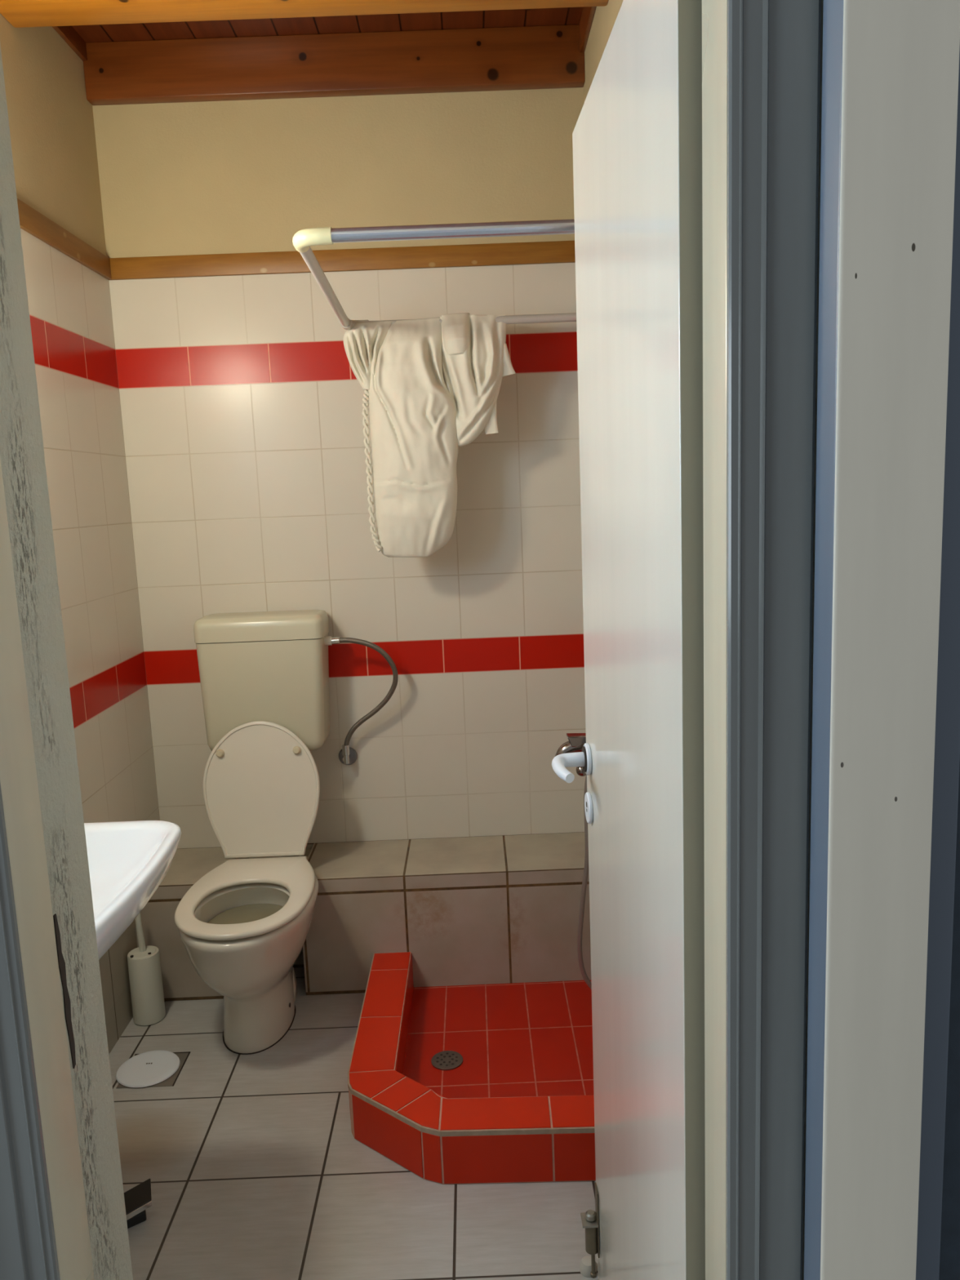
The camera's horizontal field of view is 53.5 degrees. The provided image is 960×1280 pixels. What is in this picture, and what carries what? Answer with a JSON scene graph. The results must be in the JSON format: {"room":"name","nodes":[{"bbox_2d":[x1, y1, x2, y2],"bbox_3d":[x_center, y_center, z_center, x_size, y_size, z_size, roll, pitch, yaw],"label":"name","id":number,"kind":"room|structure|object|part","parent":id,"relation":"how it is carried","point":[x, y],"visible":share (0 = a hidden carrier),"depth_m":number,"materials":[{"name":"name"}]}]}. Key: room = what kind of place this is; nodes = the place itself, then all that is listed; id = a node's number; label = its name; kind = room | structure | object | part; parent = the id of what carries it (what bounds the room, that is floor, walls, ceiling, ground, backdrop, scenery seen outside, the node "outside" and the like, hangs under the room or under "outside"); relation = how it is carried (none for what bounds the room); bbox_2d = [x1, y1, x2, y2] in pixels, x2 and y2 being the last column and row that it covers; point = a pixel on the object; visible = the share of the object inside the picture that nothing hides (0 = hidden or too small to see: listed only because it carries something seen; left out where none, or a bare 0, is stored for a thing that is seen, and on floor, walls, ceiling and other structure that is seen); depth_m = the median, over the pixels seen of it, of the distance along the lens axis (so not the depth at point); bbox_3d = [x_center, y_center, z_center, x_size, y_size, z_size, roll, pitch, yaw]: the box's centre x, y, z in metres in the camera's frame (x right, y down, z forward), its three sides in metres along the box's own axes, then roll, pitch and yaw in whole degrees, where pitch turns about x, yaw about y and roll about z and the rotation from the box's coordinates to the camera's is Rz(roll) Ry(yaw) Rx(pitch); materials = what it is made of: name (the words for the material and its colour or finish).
{"room":"bathroom","nodes":[
{"label":"bathroom","id":0,"kind":"room"},
{"bbox_2d":[0,13,159,1054],"bbox_3d":[-1.117,-0.231,1.883,0.120,2.900,2.085,-2,9,0],"label":"wall","id":1,"kind":"structure","parent":0,"point":[51,117],"depth_m":2.58,"materials":[{"name":"beige tile"}]},
{"bbox_2d":[17,198,111,279],"bbox_3d":[-1.079,-0.944,1.858,0.013,0.060,1.892,-2,9,0],"label":"trim","id":2,"kind":"structure","parent":1,"relation":"attached to","point":[31,220],"depth_m":2.46,"materials":[{"name":"brown wood"}]},
{"bbox_2d":[51,25,87,61],"bbox_3d":[-1.101,-1.508,1.753,0.014,0.049,1.860,-2,9,0],"label":"trim","id":3,"kind":"structure","parent":1,"relation":"attached to","point":[68,33],"depth_m":2.59,"materials":[{"name":"brown wood"}]},
{"bbox_2d":[84,820,181,959],"bbox_3d":[-0.804,0.592,1.721,0.449,0.344,0.575,-2,9,0],"label":"basin","id":4,"kind":"object","parent":1,"relation":"attached to","point":[128,861],"visible":0.2,"depth_m":1.88,"materials":[{"name":"white ceramic"}]},
{"bbox_2d":[71,6,583,42],"bbox_3d":[-0.405,-1.596,1.831,1.653,0.045,2.025,-2,9,0],"label":"ceiling","id":5,"kind":"structure","parent":0,"point":[561,15],"depth_m":2.63,"materials":[{"name":"brown wood"}]},
{"bbox_2d":[0,0,608,27],"bbox_3d":[-0.405,-1.550,2.196,1.413,0.157,0.122,-2,9,0],"label":"ceiling beam","id":6,"kind":"structure","parent":5,"relation":"attached to","point":[19,13],"depth_m":2.22,"materials":[{"name":"brown wood"}]},
{"bbox_2d":[83,24,585,105],"bbox_3d":[-0.411,-1.633,2.706,1.413,0.150,0.045,-2,9,0],"label":"ceiling beam","id":7,"kind":"structure","parent":5,"relation":"attached to","point":[531,57],"depth_m":2.69,"materials":[{"name":"brown wood"}]},
{"bbox_2d":[92,86,586,849],"bbox_3d":[-0.364,-0.431,2.977,1.653,2.900,0.120,-2,9,0],"label":"wall","id":8,"kind":"structure","parent":0,"point":[241,396],"depth_m":2.89,"materials":[{"name":"beige tile"}]},
{"bbox_2d":[193,609,332,751],"bbox_3d":[-0.644,0.130,2.912,0.400,0.420,0.168,-2,9,0],"label":"toilet cistern","id":9,"kind":"object","parent":8,"relation":"attached to","point":[268,666],"visible":0.81,"depth_m":2.83,"materials":[{"name":"plastic"}]},
{"bbox_3d":[-0.659,-0.044,2.885,0.384,0.069,0.168,-2,9,0],"label":"tank lid","id":10,"kind":"part","parent":9,"relation":"part of","materials":[{"name":"plastic"}]},
{"bbox_2d":[331,636,398,755],"bbox_3d":[-0.346,0.172,2.937,0.194,0.383,0.077,-2,9,0],"label":"supply hose","id":11,"kind":"object","parent":9,"relation":"attached to","point":[336,640],"visible":1,"depth_m":2.92,"materials":[{"name":"metal"}]},
{"bbox_2d":[107,240,575,279],"bbox_3d":[-0.390,-1.118,2.802,1.413,0.060,0.013,-2,9,0],"label":"trim","id":12,"kind":"structure","parent":8,"relation":"attached to","point":[556,251],"depth_m":2.80,"materials":[{"name":"brown wood"}]},
{"bbox_2d":[338,746,357,764],"bbox_3d":[-0.421,0.374,3.013,0.059,0.059,0.054,-2,9,0],"label":"valve","id":13,"kind":"object","parent":8,"relation":"attached to","point":[349,759],"visible":0.9,"depth_m":3.03,"materials":[{"name":"metal"}]},
{"bbox_2d":[109,967,598,1279],"bbox_3d":[-0.387,1.392,1.033,4.400,0.100,4.520,-2,9,0],"label":"floor","id":14,"kind":"structure","parent":0,"point":[255,1165],"depth_m":2.05,"materials":[{"name":"grey tile"}]},
{"bbox_2d":[124,1178,151,1228],"bbox_3d":[-0.816,1.091,1.879,0.304,0.268,0.170,-5,9,-19],"label":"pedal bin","id":15,"kind":"object","parent":14,"relation":"on","point":[137,1199],"visible":0.2,"depth_m":1.97,"materials":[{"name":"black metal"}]},
{"bbox_2d":[127,912,165,1026],"bbox_3d":[-0.964,0.897,2.726,0.089,0.400,0.089,-2,9,0],"label":"toilet brush","id":16,"kind":"object","parent":14,"relation":"on","point":[147,995],"visible":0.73,"depth_m":2.71,"materials":[{"name":"white plastic"}]},
{"bbox_3d":[-0.970,0.797,2.710,0.022,0.196,0.019,-2,9,0],"label":"handle","id":17,"kind":"part","parent":16,"relation":"part of","materials":[{"name":"white plastic"}]},
{"bbox_3d":[-0.964,0.891,2.725,0.072,0.005,0.072,-3,9,-6],"label":"holder lid","id":18,"kind":"part","parent":16,"relation":"part of","materials":[{"name":"white plastic"}]},
{"bbox_2d":[115,1050,190,1088],"bbox_3d":[-0.868,1.124,2.502,0.168,0.014,0.160,-2,9,0],"label":"floor drain","id":19,"kind":"object","parent":14,"relation":"on","point":[183,1056],"depth_m":2.49,"materials":[{"name":"white plastic"}]},
{"bbox_3d":[-0.872,1.123,2.502,0.160,0.011,0.160,-2,9,0],"label":"drain cap","id":20,"kind":"part","parent":19,"relation":"part of","materials":[{"name":"white plastic"}]},
{"bbox_2d":[174,720,319,1054],"bbox_3d":[-0.631,0.679,2.669,0.357,0.823,0.699,-2,9,0],"label":"toilet","id":21,"kind":"object","parent":14,"relation":"on","point":[243,926],"visible":1,"depth_m":2.68,"materials":[{"name":"white ceramic"}]},
{"bbox_3d":[-0.647,0.441,2.826,0.344,0.399,0.081,-2,9,0],"label":"seat lid","id":22,"kind":"part","parent":21,"relation":"part of","materials":[{"name":"beige plastic"}]},
{"bbox_2d":[134,831,591,1000],"bbox_3d":[-0.312,0.852,2.967,1.411,0.365,0.293,-2,9,0],"label":"tiled ledge","id":23,"kind":"object","parent":14,"relation":"on","point":[505,908],"visible":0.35,"depth_m":2.83,"materials":[{"name":"beige tile"}]},
{"bbox_2d":[347,951,595,1184],"bbox_3d":[0.046,1.042,2.432,0.718,0.127,0.829,-2,9,0],"label":"shower tray","id":24,"kind":"object","parent":14,"relation":"on","point":[491,1083],"visible":0.91,"depth_m":2.35,"materials":[{"name":"red tile"}]},
{"bbox_2d":[579,1255,596,1277],"bbox_3d":[0.205,1.185,1.805,0.032,0.023,0.032,-2,9,0],"label":"door stop","id":25,"kind":"object","parent":14,"relation":"on","point":[585,1268],"visible":0.8,"depth_m":1.80,"materials":[{"name":"plastic"}]},
{"bbox_2d":[583,0,623,102],"bbox_3d":[0.414,-0.293,1.891,0.120,2.900,2.085,-2,9,0],"label":"wall","id":26,"kind":"structure","parent":0,"point":[605,17],"depth_m":2.43,"materials":[{"name":"beige paint"}]},
{"bbox_2d":[292,218,576,329],"bbox_3d":[-0.024,-0.820,2.201,0.709,0.030,0.966,-2,9,0],"label":"rail","id":27,"kind":"object","parent":26,"relation":"attached to","point":[302,241],"visible":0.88,"depth_m":1.73,"materials":[{"name":"metal"}]},
{"bbox_3d":[-0.351,-0.807,2.200,0.023,0.023,0.840,-3,9,-2],"label":"rod","id":28,"kind":"part","parent":27,"relation":"part of","materials":[{"name":"white metal"}]},
{"bbox_2d":[342,312,515,557],"bbox_3d":[-0.131,-0.572,2.690,0.479,0.673,0.116,-3,9,-2],"label":"shower curtain","id":29,"kind":"object","parent":27,"relation":"hanging from","point":[431,387],"visible":1,"depth_m":2.65,"materials":[{"name":"white fabric"}]},
{"bbox_3d":[0.030,-0.750,1.739,0.612,0.025,0.025,-2,9,0],"label":"rod","id":30,"kind":"part","parent":27,"relation":"part of","materials":[{"name":"metal"}]},
{"bbox_3d":[0.004,-0.893,2.664,0.642,0.023,0.023,-2,9,0],"label":"rod","id":31,"kind":"part","parent":27,"relation":"part of","materials":[{"name":"white metal"}]},
{"bbox_2d":[555,733,586,776],"bbox_3d":[0.284,0.300,2.480,0.180,0.112,0.260,-2,9,0],"label":"shower mixer","id":32,"kind":"object","parent":26,"relation":"attached to","point":[575,744],"visible":0.34,"depth_m":2.46,"materials":[{"name":"silver metal"}]},
{"bbox_3d":[0.252,0.286,2.478,0.117,0.064,0.046,-2,9,0],"label":"spout","id":33,"kind":"part","parent":32,"relation":"part of","materials":[{"name":"silver metal"}]},
{"bbox_3d":[0.268,0.262,2.474,0.085,0.036,0.040,-2,9,0],"label":"mixer lever","id":34,"kind":"part","parent":32,"relation":"part of","materials":[{"name":"silver metal"}]},
{"bbox_3d":[0.279,0.327,2.484,0.059,0.058,0.033,-2,9,0],"label":"diverter knob","id":35,"kind":"part","parent":32,"relation":"part of","materials":[{"name":"silver metal"}]},
{"bbox_2d":[577,774,591,989],"bbox_3d":[0.344,0.599,2.605,0.075,0.874,0.180,-8,11,-33],"label":"shower hose","id":36,"kind":"object","parent":32,"relation":"hanging from","point":[585,875],"visible":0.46,"depth_m":2.67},
{"bbox_2d":[579,6,596,52],"bbox_3d":[0.297,-1.552,1.763,0.014,0.075,1.860,-2,9,0],"label":"trim","id":37,"kind":"structure","parent":26,"relation":"attached to","point":[588,12],"depth_m":2.57,"materials":[{"name":"brown wood"}]},
{"bbox_2d":[802,0,823,1279],"bbox_3d":[-0.447,-0.112,0.946,4.400,2.900,0.180,-2,9,0],"label":"wall","id":38,"kind":"structure","parent":0,"point":[822,1],"depth_m":0.88,"materials":[{"name":"blue paint"}]},
{"bbox_2d":[0,43,133,1279],"bbox_3d":[-0.474,0.282,0.997,0.074,2.110,0.207,-2,9,0],"label":"door frame","id":39,"kind":"structure","parent":38,"relation":"attached to","point":[22,455],"depth_m":0.97,"materials":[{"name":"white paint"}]},
{"bbox_2d":[551,0,705,1279],"bbox_3d":[0.190,0.254,1.308,0.108,2.006,0.656,-3,9,-3],"label":"door","id":40,"kind":"structure","parent":38,"relation":"in","point":[637,135],"depth_m":1.12,"materials":[{"name":"beige paint"}]},
{"bbox_3d":[0.148,0.207,1.554,0.060,0.027,0.100,-2,9,0],"label":"handle","id":41,"kind":"part","parent":40,"relation":"part of","materials":[{"name":"white plastic"}]},
{"bbox_3d":[0.203,1.054,1.744,0.019,0.014,0.019,-2,9,0],"label":"bolt knob","id":42,"kind":"part","parent":40,"relation":"part of","materials":[{"name":"metal"}]},
{"bbox_3d":[0.209,1.151,1.759,0.011,0.058,0.011,-2,9,0],"label":"bolt rod","id":43,"kind":"part","parent":40,"relation":"part of","materials":[{"name":"metal"}]},
{"bbox_2d":[702,0,959,1279],"bbox_3d":[0.324,0.222,0.884,0.191,2.200,0.171,-2,9,0],"label":"door frame","id":44,"kind":"structure","parent":38,"relation":"attached to","point":[891,68],"depth_m":0.80,"materials":[{"name":"beige paint"}]},
{"bbox_2d":[938,763,959,1279],"bbox_3d":[0.839,0.101,0.882,0.848,2.400,0.040,-2,9,0],"label":"panelling","id":45,"kind":"object","parent":38,"relation":"attached to","point":[949,1255],"depth_m":0.91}
]}

